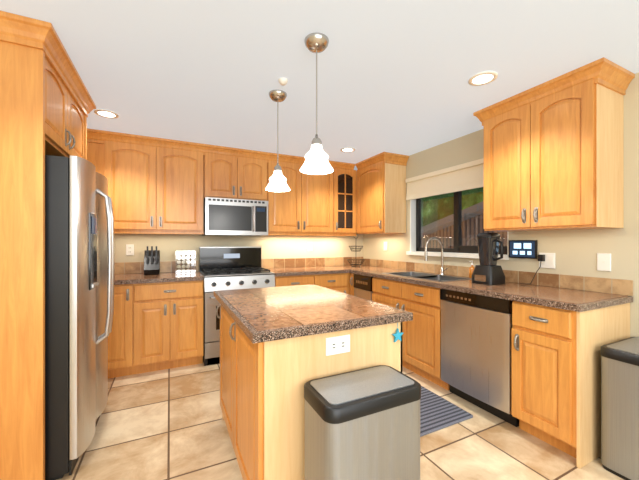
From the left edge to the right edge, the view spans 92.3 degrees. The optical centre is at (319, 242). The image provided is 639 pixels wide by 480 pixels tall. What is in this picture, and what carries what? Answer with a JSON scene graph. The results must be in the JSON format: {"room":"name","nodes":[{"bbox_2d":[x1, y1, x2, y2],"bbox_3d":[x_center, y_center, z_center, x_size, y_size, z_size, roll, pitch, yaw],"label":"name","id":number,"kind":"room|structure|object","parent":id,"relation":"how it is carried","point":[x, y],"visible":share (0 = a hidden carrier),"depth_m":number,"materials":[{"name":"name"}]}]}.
{"room":"kitchen","nodes":[
{"label":"kitchen","id":0,"kind":"room"},
{"bbox_2d":[114,172,362,262],"bbox_3d":[-1.131,0.090,3.893,4.220,2.320,0.150,0,0,-26],"label":"wall","id":1,"kind":"structure","parent":0,"point":[169,246],"depth_m":3.90,"materials":[{"name":"beige paint"}]},
{"bbox_2d":[126,244,133,254],"label":"outlet plates","id":2,"kind":"object","parent":1,"relation":"attached to","point":[129,247],"depth_m":3.34,"materials":[{"name":"white plastic"}]},
{"bbox_2d":[307,243,311,250],"label":"outlet plates","id":3,"kind":"object","parent":1,"relation":"attached to","point":[309,245],"depth_m":4.28,"materials":[{"name":"white plastic"}]},
{"bbox_2d":[0,0,638,171],"bbox_3d":[0.348,-1.120,0.860,4.220,0.100,6.900,0,0,-26],"label":"ceiling","id":4,"kind":"structure","parent":0,"point":[394,76],"depth_m":1.80,"materials":[{"name":"white paint"}]},
{"bbox_2d":[94,109,118,117],"bbox_3d":[-1.764,-1.065,2.544,0.169,0.008,0.169,0,0,-32],"label":"recessed light","id":5,"kind":"object","parent":4,"relation":"in","point":[101,112],"depth_m":2.53,"materials":[{"name":"white"}]},
{"bbox_2d":[265,90,289,191],"bbox_3d":[-0.300,-0.725,2.212,0.179,0.689,0.179,0,0,-26],"label":"pendant light","id":6,"kind":"object","parent":4,"relation":"hanging from","point":[277,180],"visible":1,"depth_m":2.18,"materials":[{"name":"white glass"}]},
{"bbox_2d":[278,77,287,85],"bbox_3d":[-0.239,-1.054,2.019,0.064,0.030,0.064,0,0,-26],"label":"detector","id":7,"kind":"object","parent":4,"relation":"attached to","point":[282,81],"visible":1,"depth_m":2.00,"materials":[{"name":"white plastic"}]},
{"bbox_2d":[300,33,332,174],"bbox_3d":[-0.015,-0.725,1.628,0.179,0.689,0.179,0,0,-26],"label":"pendant light","id":8,"kind":"object","parent":4,"relation":"hanging from","point":[316,162],"visible":1,"depth_m":1.60,"materials":[{"name":"white glass"}]},
{"bbox_2d":[341,147,354,151],"bbox_3d":[0.326,-1.065,3.530,0.169,0.008,0.169,0,0,-32],"label":"recessed light","id":9,"kind":"object","parent":4,"relation":"in","point":[348,149],"depth_m":3.51,"materials":[{"name":"white"}]},
{"bbox_2d":[468,71,497,85],"bbox_3d":[1.062,-1.065,1.998,0.169,0.008,0.169,0,0,-35],"label":"recessed light","id":10,"kind":"object","parent":4,"relation":"in","point":[482,78],"depth_m":1.99,"materials":[{"name":"white"}]},
{"bbox_2d":[57,363,623,479],"bbox_3d":[0.348,1.300,0.860,4.220,0.100,6.900,0,0,-26],"label":"floor","id":11,"kind":"structure","parent":0,"point":[167,424],"depth_m":1.91,"materials":[{"name":"tile"}]},
{"bbox_2d":[0,11,95,479],"bbox_3d":[-1.863,0.091,1.784,0.751,2.318,1.016,0,0,-26],"label":"cabinet","id":12,"kind":"object","parent":11,"relation":"on","point":[47,105],"visible":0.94,"depth_m":1.50,"materials":[{"name":"brown wood"}]},
{"bbox_2d":[45,155,114,479],"bbox_3d":[-1.771,0.395,1.840,0.909,1.710,0.796,0,0,-26],"label":"refrigerator","id":13,"kind":"object","parent":11,"relation":"on","point":[79,264],"visible":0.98,"depth_m":1.63,"materials":[{"name":"silver metal"}]},
{"bbox_2d":[87,128,384,378],"bbox_3d":[-0.953,0.091,3.527,3.916,2.318,0.660,0,0,-26],"label":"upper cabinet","id":14,"kind":"object","parent":11,"relation":"on","point":[160,186],"visible":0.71,"depth_m":3.21,"materials":[{"name":"brown wood"}]},
{"bbox_2d":[144,246,159,274],"bbox_3d":[-1.797,0.189,3.296,0.144,0.300,0.220,0,0,-26],"label":"knife block","id":15,"kind":"object","parent":14,"relation":"on","point":[151,261],"visible":1,"depth_m":3.24,"materials":[{"name":"black"}]},
{"bbox_2d":[176,251,195,273],"bbox_3d":[-1.503,0.215,3.447,0.200,0.247,0.125,0,0,-26],"label":"spice rack","id":16,"kind":"object","parent":14,"relation":"on","point":[192,260],"visible":1,"depth_m":3.40,"materials":[{"name":"silver metal"}]},
{"bbox_2d":[202,197,267,235],"bbox_3d":[-0.995,-0.287,3.626,0.700,0.405,0.442,0,0,-26],"label":"microwave","id":17,"kind":"object","parent":14,"relation":"attached to","point":[231,217],"visible":1,"depth_m":3.46,"materials":[{"name":"silver metal"}]},
{"bbox_2d":[347,234,364,266],"bbox_3d":[0.512,0.108,4.311,0.256,0.462,0.256,0,0,-26],"label":"fruit basket","id":18,"kind":"object","parent":14,"relation":"on","point":[351,248],"visible":1,"depth_m":4.31,"materials":[{"name":"black metal"}]},
{"bbox_2d":[199,246,274,365],"bbox_3d":[-0.953,0.650,3.504,0.732,1.200,0.698,0,0,-26],"label":"range","id":19,"kind":"object","parent":11,"relation":"on","point":[226,268],"visible":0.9,"depth_m":3.29,"materials":[{"name":"silver metal"}]},
{"bbox_2d":[214,284,412,479],"bbox_3d":[-0.148,0.795,1.839,0.785,0.910,1.145,0,0,-26],"label":"kitchen island","id":20,"kind":"object","parent":11,"relation":"on","point":[280,346],"visible":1,"depth_m":1.36,"materials":[{"name":"brown wood"}]},
{"bbox_2d":[392,323,402,341],"bbox_3d":[0.378,0.431,1.484,0.068,0.097,0.010,0,0,-26],"label":"hanging ornament","id":21,"kind":"object","parent":20,"relation":"hanging from","point":[397,335],"visible":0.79,"depth_m":1.48,"materials":[{"name":"teal plastic"}]},
{"bbox_2d":[304,365,420,479],"bbox_3d":[0.179,0.905,1.218,0.436,0.689,0.283,0,0,-26],"label":"trash can","id":22,"kind":"object","parent":11,"relation":"on","point":[362,424],"visible":1,"depth_m":1.13,"materials":[{"name":"silver metal"}]},
{"bbox_2d":[354,274,372,300],"bbox_3d":[0.774,0.817,3.716,0.630,0.867,0.352,0,0,-26],"label":"trash compactor","id":23,"kind":"object","parent":11,"relation":"on","point":[363,286],"visible":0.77,"depth_m":3.55,"materials":[{"name":"black plastic"}]},
{"bbox_2d":[420,386,472,436],"bbox_3d":[0.554,1.244,2.640,0.610,0.012,1.280,0,0,-26],"label":"rug","id":24,"kind":"object","parent":11,"relation":"on","point":[437,412],"visible":0.23,"depth_m":2.22,"materials":[{"name":"grey fabric"}]},
{"bbox_2d":[440,289,518,426],"bbox_3d":[1.403,0.817,2.420,0.636,0.867,0.572,0,0,-26],"label":"dishwasher","id":25,"kind":"object","parent":11,"relation":"on","point":[476,350],"visible":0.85,"depth_m":2.23,"materials":[{"name":"silver metal"}]},
{"bbox_2d":[349,57,634,468],"bbox_3d":[1.036,0.091,3.164,0.660,2.318,3.035,0,0,-26],"label":"kitchen cabinets","id":26,"kind":"object","parent":11,"relation":"on","point":[554,154],"visible":0.81,"depth_m":1.99,"materials":[{"name":"brown wood"}]},
{"bbox_2d":[424,237,448,274],"bbox_3d":[1.205,0.140,3.157,0.272,0.391,0.107,0,0,-26],"label":"faucet","id":27,"kind":"object","parent":26,"relation":"on","point":[442,270],"visible":1,"depth_m":3.20,"materials":[{"name":"silver metal"}]},
{"bbox_2d":[469,261,474,277],"bbox_3d":[1.449,0.256,2.921,0.066,0.166,0.056,0,0,-26],"label":"soap bottle","id":28,"kind":"object","parent":26,"relation":"on","point":[471,269],"visible":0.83,"depth_m":2.91,"materials":[{"name":"orange plastic"}]},
{"bbox_2d":[472,233,504,284],"bbox_3d":[1.409,0.130,2.539,0.201,0.419,0.220,0,0,-26],"label":"blender","id":29,"kind":"object","parent":26,"relation":"on","point":[488,270],"visible":1,"depth_m":2.49,"materials":[{"name":"black plastic"}]},
{"bbox_2d":[530,253,554,283],"label":"outlet plates","id":30,"kind":"object","parent":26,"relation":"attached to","point":[546,260],"depth_m":2.39,"materials":[{"name":"white plastic"}]},
{"bbox_2d":[601,337,638,479],"bbox_3d":[1.826,0.913,1.674,0.456,0.674,0.318,0,0,-26],"label":"trash can","id":31,"kind":"object","parent":11,"relation":"on","point":[620,408],"visible":1,"depth_m":1.64,"materials":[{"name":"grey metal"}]},
{"bbox_2d":[363,72,638,336],"bbox_3d":[2.177,0.090,1.752,0.150,2.320,6.600,0,0,-26],"label":"wall","id":32,"kind":"structure","parent":0,"point":[575,251],"depth_m":2.26,"materials":[{"name":"beige paint"}]},
{"bbox_2d":[405,158,483,199],"bbox_3d":[1.352,-0.650,3.217,0.042,0.259,1.262,0,0,-26],"label":"blind","id":33,"kind":"object","parent":32,"relation":"attached to","point":[464,176],"visible":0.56,"depth_m":3.22,"materials":[{"name":"beige fabric"}]},
{"bbox_2d":[406,188,508,259],"bbox_3d":[1.424,-0.300,3.257,0.185,0.900,1.254,0,0,-26],"label":"window","id":34,"kind":"structure","parent":32,"relation":"in","point":[459,249],"depth_m":3.27,"materials":[{"name":"white"}]},
{"bbox_2d":[509,240,536,258],"bbox_3d":[1.688,0.055,2.553,0.021,0.150,0.220,0,0,-26],"label":"display","id":35,"kind":"object","parent":32,"relation":"attached to","point":[523,249],"visible":1,"depth_m":2.54,"materials":[{"name":"black plastic"}]},
{"bbox_2d":[597,253,610,270],"label":"outlet plates","id":36,"kind":"object","parent":32,"relation":"attached to","point":[603,259],"depth_m":2.08,"materials":[{"name":"white plastic"}]},
{"label":"outside","id":37,"kind":"structure","parent":0,"visible":0},
{"bbox_2d":[421,187,483,226],"bbox_3d":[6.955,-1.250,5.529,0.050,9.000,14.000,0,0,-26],"label":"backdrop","id":38,"kind":"structure","parent":37,"point":[440,212],"depth_m":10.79,"materials":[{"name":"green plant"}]},
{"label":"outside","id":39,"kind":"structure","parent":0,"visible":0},
{"bbox_2d":[421,201,506,247],"bbox_3d":[3.753,-0.046,5.079,0.700,4.593,10.000,0,0,-26],"label":"fence","id":40,"kind":"object","parent":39,"point":[427,228],"depth_m":6.43,"materials":[{"name":"brown wood"}]}
]}

